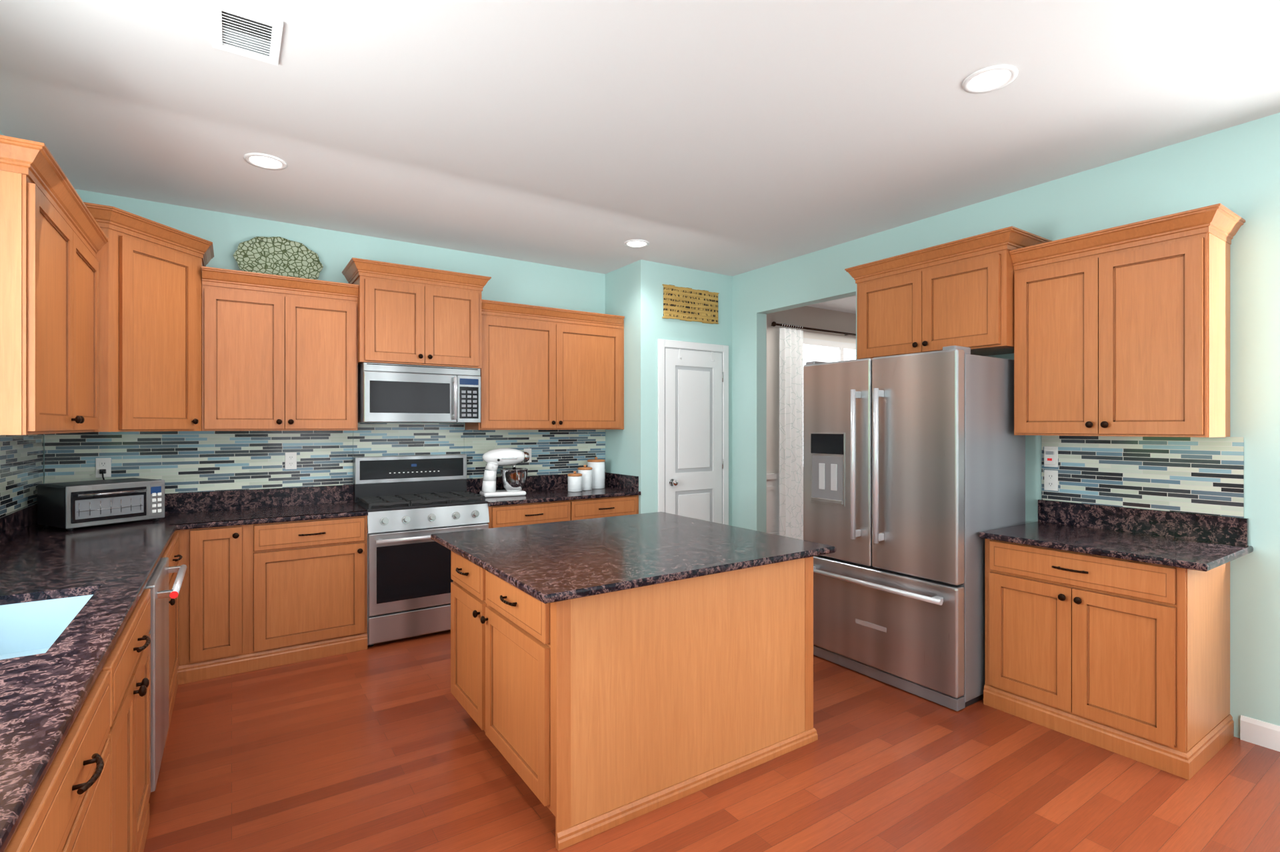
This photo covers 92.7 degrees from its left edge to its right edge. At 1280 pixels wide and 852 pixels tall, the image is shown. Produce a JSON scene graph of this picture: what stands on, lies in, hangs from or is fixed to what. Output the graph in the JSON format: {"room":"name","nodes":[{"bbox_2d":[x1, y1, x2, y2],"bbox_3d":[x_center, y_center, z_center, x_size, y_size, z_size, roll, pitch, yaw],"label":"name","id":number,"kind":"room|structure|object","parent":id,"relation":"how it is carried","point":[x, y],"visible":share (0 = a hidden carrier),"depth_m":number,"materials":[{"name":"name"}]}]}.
{"room":"kitchen","nodes":[
{"label":"kitchen","id":0,"kind":"room"},
{"bbox_2d":[43,188,605,493],"bbox_3d":[0.297,0.025,6.108,9.350,2.850,0.120,0,0,-34],"label":"wall","id":1,"kind":"structure","parent":0,"point":[512,281],"depth_m":4.52,"materials":[{"name":"teal paint"}]},
{"bbox_2d":[83,202,213,431],"bbox_3d":[-2.890,-0.540,3.416,0.813,1.140,0.803,0,0,-34],"label":"upper cabinet","id":2,"kind":"object","parent":1,"relation":"attached to","point":[150,272],"visible":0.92,"depth_m":3.32,"materials":[{"name":"brown wood"}]},
{"bbox_2d":[202,266,359,430],"bbox_3d":[-2.355,-0.460,4.026,0.861,0.980,0.385,0,0,-34],"label":"upper cabinet","id":3,"kind":"object","parent":1,"relation":"attached to","point":[279,353],"visible":1,"depth_m":3.87,"materials":[{"name":"brown wood"}]},
{"bbox_2d":[232,236,323,279],"bbox_3d":[-2.424,-1.110,4.106,0.525,0.357,0.150,0,0,-34],"label":"plate","id":4,"kind":"object","parent":3,"relation":"on","point":[273,255],"visible":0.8,"depth_m":4.14,"materials":[{"name":"ceramic"}]},
{"bbox_2d":[342,257,491,368],"bbox_3d":[-1.628,-0.771,4.470,0.948,0.678,0.455,0,0,-34],"label":"upper cabinet","id":5,"kind":"object","parent":1,"relation":"attached to","point":[408,315],"visible":0.98,"depth_m":4.28,"materials":[{"name":"brown wood"}]},
{"bbox_2d":[358,362,480,422],"bbox_3d":[-1.619,-0.227,4.468,0.804,0.403,0.470,0,0,-34],"label":"microwave","id":6,"kind":"object","parent":5,"relation":"attached to","point":[387,393],"visible":1,"depth_m":4.29,"materials":[{"name":"metal"}]},
{"bbox_2d":[464,299,624,429],"bbox_3d":[-0.756,-0.460,5.096,1.303,0.980,0.385,0,0,-34],"label":"upper cabinet","id":7,"kind":"object","parent":1,"relation":"attached to","point":[543,368],"visible":0.98,"depth_m":4.93,"materials":[{"name":"brown wood"}]},
{"bbox_2d":[0,423,1243,517],"bbox_3d":[-0.330,0.255,3.171,4.796,0.550,4.058,0,0,-34],"label":"tile backsplash","id":8,"kind":"structure","parent":1,"relation":"attached to","point":[1199,475],"depth_m":3.74,"materials":[{"name":"tile"}]},
{"bbox_2d":[96,458,111,477],"bbox_3d":[-3.223,0.250,3.663,0.070,0.116,0.009,0,0,-34],"label":"outlet","id":9,"kind":"object","parent":8,"relation":"attached to","point":[101,463],"visible":1,"depth_m":3.66,"materials":[{"name":"white plastic"}]},
{"bbox_2d":[285,452,296,469],"bbox_3d":[-2.408,0.240,4.209,0.070,0.116,0.009,0,0,-34],"label":"outlet","id":10,"kind":"object","parent":8,"relation":"attached to","point":[291,458],"visible":1,"depth_m":4.21,"materials":[{"name":"white plastic"}]},
{"bbox_2d":[524,448,531,462],"bbox_3d":[-0.954,0.250,5.182,0.070,0.116,0.009,0,0,-34],"label":"outlet","id":11,"kind":"object","parent":8,"relation":"attached to","point":[529,451],"visible":0.49,"depth_m":5.19,"materials":[{"name":"white plastic"}]},
{"bbox_2d":[1044,470,1057,491],"bbox_3d":[2.340,0.310,3.474,0.009,0.116,0.070,0,0,-34],"label":"outlet","id":12,"kind":"object","parent":8,"relation":"attached to","point":[1051,477],"visible":1,"depth_m":3.47,"materials":[{"name":"white plastic"}]},
{"bbox_2d":[1044,446,1057,467],"bbox_3d":[2.335,0.175,3.471,0.021,0.116,0.070,0,0,-34],"label":"switch","id":13,"kind":"object","parent":8,"relation":"attached to","point":[1051,453],"visible":1,"depth_m":3.46,"materials":[{"name":"white plastic"}]},
{"bbox_2d":[466,472,641,506],"bbox_3d":[-0.701,0.502,5.007,1.311,0.155,0.594,0,0,-34],"label":"countertop","id":14,"kind":"structure","parent":0,"point":[548,488],"depth_m":5.06,"materials":[{"name":"black stone"}]},
{"bbox_2d":[605,259,650,513],"bbox_3d":[-0.116,0.025,5.404,0.100,2.850,0.590,0,0,-34],"label":"wall","id":15,"kind":"structure","parent":0,"point":[627,287],"depth_m":5.22,"materials":[{"name":"teal paint"}]},
{"bbox_2d":[0,0,1279,313],"bbox_3d":[2.348,-1.450,3.046,9.350,0.100,7.490,0,0,-34],"label":"ceiling","id":16,"kind":"structure","parent":0,"point":[727,137],"depth_m":2.65,"materials":[{"name":"white paint"}]},
{"bbox_2d":[210,0,283,65],"bbox_3d":[-1.401,-1.394,2.173,0.206,0.012,0.290,0,0,-34],"label":"ceiling vent","id":17,"kind":"object","parent":16,"relation":"attached to","point":[236,30],"depth_m":2.16,"materials":[{"name":"white metal"}]},
{"bbox_2d":[244,152,287,169],"bbox_3d":[-1.978,-1.396,3.225,0.196,0.008,0.196,0,0,-34],"label":"recessed light","id":18,"kind":"object","parent":16,"relation":"in","point":[263,161],"visible":1,"depth_m":3.22,"materials":[{"name":"white plastic"}]},
{"bbox_2d":[624,239,649,247],"bbox_3d":[-0.026,-1.396,4.676,0.196,0.008,0.196,0,0,-34],"label":"recessed light","id":19,"kind":"object","parent":16,"relation":"in","point":[634,243],"visible":1,"depth_m":4.67,"materials":[{"name":"white plastic"}]},
{"bbox_2d":[962,64,1017,93],"bbox_3d":[1.410,-1.396,2.460,0.196,0.008,0.196,0,0,-34],"label":"recessed light","id":20,"kind":"object","parent":16,"relation":"in","point":[990,79],"visible":1,"depth_m":2.46,"materials":[{"name":"white plastic"}]},
{"bbox_2d":[650,261,731,525],"bbox_3d":[0.449,0.025,5.487,0.930,2.850,0.100,0,0,-34],"label":"wall","id":21,"kind":"structure","parent":0,"point":[675,329],"depth_m":5.37,"materials":[{"name":"teal paint"}]},
{"bbox_2d":[662,284,719,323],"bbox_3d":[0.458,-1.075,5.419,0.630,0.293,0.020,0,0,-34],"label":"sign plaque","id":22,"kind":"object","parent":21,"relation":"attached to","point":[687,304],"visible":1,"depth_m":5.40,"materials":[{"name":"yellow wood"}]},
{"bbox_2d":[657,338,728,525],"bbox_3d":[0.505,0.352,5.411,0.800,2.195,0.084,0,0,-34],"label":"door","id":23,"kind":"structure","parent":21,"relation":"attached to","point":[693,377],"depth_m":5.43,"materials":[{"name":"white wood"}]},
{"bbox_2d":[143,630,1279,851],"bbox_3d":[2.348,1.500,3.046,9.350,0.100,7.490,0,0,-34],"label":"floor","id":24,"kind":"structure","parent":0,"point":[371,749],"depth_m":2.45,"materials":[{"name":"brown wood"}]},
{"bbox_2d":[4,532,182,851],"bbox_3d":[-0.994,1.015,0.482,0.700,0.870,6.668,0,0,-34],"label":"base cabinet","id":25,"kind":"object","parent":24,"relation":"on","point":[94,795],"depth_m":1.50,"materials":[{"name":"brown wood"}]},
{"bbox_2d":[144,557,186,791],"bbox_3d":[-2.175,1.016,2.335,0.683,0.868,0.596,0,0,-34],"label":"dishwasher","id":26,"kind":"object","parent":24,"relation":"on","point":[158,584],"visible":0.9,"depth_m":2.38,"materials":[{"name":"metal"}]},
{"bbox_2d":[174,516,367,684],"bbox_3d":[-2.599,1.015,3.724,1.641,0.870,0.615,0,0,-34],"label":"base cabinet","id":27,"kind":"object","parent":24,"relation":"on","point":[254,597],"visible":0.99,"depth_m":3.66,"materials":[{"name":"brown wood"}]},
{"bbox_2d":[0,484,367,851],"bbox_3d":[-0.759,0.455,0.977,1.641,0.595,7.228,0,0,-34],"label":"countertop","id":28,"kind":"structure","parent":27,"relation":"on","point":[67,598],"depth_m":2.05,"materials":[{"name":"black stone"}]},
{"bbox_2d":[37,469,164,531],"bbox_3d":[-3.055,0.404,3.448,0.494,0.290,0.450,0,0,26],"label":"toaster oven","id":29,"kind":"object","parent":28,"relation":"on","point":[69,505],"visible":1,"depth_m":3.29,"materials":[{"name":"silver metal"}]},
{"bbox_2d":[353,454,489,646],"bbox_3d":[-1.568,0.838,4.391,0.810,1.225,0.638,0,0,-34],"label":"range","id":30,"kind":"object","parent":24,"relation":"on","point":[407,499],"visible":0.88,"depth_m":4.18,"materials":[{"name":"metal"}]},
{"bbox_2d":[488,495,638,528],"bbox_3d":[-0.696,1.015,4.998,1.311,0.870,0.615,0,0,-34],"label":"base cabinet","id":31,"kind":"object","parent":24,"relation":"on","point":[501,516],"visible":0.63,"depth_m":4.73,"materials":[{"name":"brown wood"}]},
{"bbox_2d":[479,448,529,497],"bbox_3d":[-1.059,0.362,4.821,0.373,0.374,0.268,0,0,-25],"label":"stand mixer","id":32,"kind":"object","parent":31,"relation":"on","point":[514,479],"visible":1,"depth_m":4.77,"materials":[{"name":"white metal"}]},
{"bbox_2d":[567,471,581,491],"bbox_3d":[-0.548,0.464,5.133,0.124,0.170,0.124,0,0,-34],"label":"canister","id":33,"kind":"object","parent":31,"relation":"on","point":[575,480],"visible":1,"depth_m":5.08,"materials":[{"name":"white ceramic"}]},
{"bbox_2d":[577,464,592,490],"bbox_3d":[-0.473,0.442,5.255,0.128,0.215,0.128,0,0,-34],"label":"canister","id":34,"kind":"object","parent":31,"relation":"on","point":[586,472],"visible":0.86,"depth_m":5.20,"materials":[{"name":"white ceramic"}]},
{"bbox_2d":[587,456,605,488],"bbox_3d":[-0.388,0.411,5.396,0.160,0.275,0.160,0,0,-34],"label":"canister","id":35,"kind":"object","parent":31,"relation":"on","point":[598,466],"visible":0.83,"depth_m":5.33,"materials":[{"name":"white ceramic"}]},
{"bbox_2d":[450,550,817,850],"bbox_3d":[-0.083,1.015,2.925,1.379,0.870,1.187,0,0,-34],"label":"kitchen island","id":36,"kind":"object","parent":24,"relation":"on","point":[615,709],"visible":0.96,"depth_m":2.39,"materials":[{"name":"brown wood"}]},
{"bbox_2d":[430,512,835,603],"bbox_3d":[-0.086,0.565,2.951,1.452,0.030,1.362,0,0,-34],"label":"countertop","id":37,"kind":"structure","parent":36,"relation":"on","point":[552,562],"depth_m":2.68,"materials":[{"name":"black stone"}]},
{"bbox_2d":[803,345,1025,711],"bbox_3d":[1.590,0.521,3.663,0.802,1.858,1.000,0,0,-34],"label":"refrigerator","id":38,"kind":"object","parent":24,"relation":"on","point":[908,458],"visible":0.85,"depth_m":3.32,"materials":[{"name":"metal"}]},
{"bbox_2d":[983,538,1233,779],"bbox_3d":[2.264,1.015,3.001,0.675,0.870,0.821,0,0,-34],"label":"base cabinet","id":39,"kind":"object","parent":24,"relation":"on","point":[1129,659],"visible":0.99,"depth_m":2.75,"materials":[{"name":"brown wood"}]},
{"bbox_2d":[766,306,855,535],"bbox_3d":[2.391,0.025,7.407,4.186,2.850,0.050,0,0,-34],"label":"wall","id":40,"kind":"structure","parent":0,"point":[805,316],"depth_m":6.84,"materials":[{"name":"white paint"}]},
{"bbox_2d":[779,327,803,539],"bbox_3d":[2.526,0.165,7.408,2.360,2.510,0.055,0,0,-34],"label":"curtain","id":41,"kind":"object","parent":40,"relation":"hanging from","point":[791,341],"visible":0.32,"depth_m":6.86,"materials":[{"name":"fabric"}]},
{"bbox_2d":[771,321,855,335],"bbox_3d":[2.556,-1.120,7.461,2.706,0.056,0.112,0,0,-34],"label":"curtain rod","id":42,"kind":"object","parent":40,"relation":"attached to","point":[773,324],"depth_m":6.98,"materials":[{"name":"metal"}]},
{"bbox_2d":[803,338,855,365],"bbox_3d":[2.460,-0.240,7.434,1.620,1.560,0.050,0,0,-34],"label":"window","id":43,"kind":"structure","parent":40,"relation":"in","point":[814,350],"depth_m":7.30,"materials":[{"name":"white glass"}]},
{"bbox_2d":[732,112,1279,737],"bbox_3d":[2.603,0.025,3.216,0.124,2.850,7.250,0,0,-34],"label":"wall","id":44,"kind":"structure","parent":0,"point":[1237,167],"depth_m":2.87,"materials":[{"name":"teal paint"}]},
{"bbox_2d":[756,239,855,313],"bbox_3d":[1.381,-1.205,5.040,0.124,0.390,1.040,0,0,-34],"label":"lintel","id":45,"kind":"object","parent":44,"relation":"attached to","point":[818,277],"visible":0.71,"depth_m":4.96,"materials":[{"name":"teal paint"}]},
{"bbox_2d":[844,226,1052,359],"bbox_3d":[1.863,-0.745,3.788,0.465,0.620,1.058,0,0,-34],"label":"upper cabinet","id":46,"kind":"object","parent":44,"relation":"attached to","point":[961,292],"visible":0.94,"depth_m":3.58,"materials":[{"name":"brown wood"}]},
{"bbox_2d":[1009,203,1245,437],"bbox_3d":[2.398,-0.450,3.061,0.385,1.000,0.850,0,0,-34],"label":"upper cabinet","id":47,"kind":"object","parent":44,"relation":"attached to","point":[1122,331],"visible":1,"depth_m":2.90,"materials":[{"name":"brown wood"}]},
{"bbox_2d":[1240,715,1279,751],"bbox_3d":[2.276,1.395,2.655,1.044,0.110,6.680,0,0,-34],"label":"baseboard","id":48,"kind":"structure","parent":44,"relation":"attached to","point":[1264,734],"depth_m":2.77,"materials":[{"name":"white wood"}]},
{"bbox_2d":[979,499,1253,571],"bbox_3d":[2.283,0.502,2.977,0.669,0.155,0.889,0,0,-34],"label":"countertop","id":49,"kind":"structure","parent":0,"point":[1194,541],"depth_m":2.97,"materials":[{"name":"black stone"}]},
{"bbox_3d":[-1.488,0.025,0.478,0.120,2.850,7.250,0,0,-34],"label":"wall","id":50,"kind":"structure","parent":0,"visible":0},
{"bbox_2d":[0,134,108,435],"bbox_3d":[-2.517,-0.460,2.474,0.385,0.980,1.283,0,0,-34],"label":"upper cabinet","id":51,"kind":"object","parent":50,"relation":"attached to","point":[50,240],"visible":1,"depth_m":2.21,"materials":[{"name":"brown wood"}]}
]}

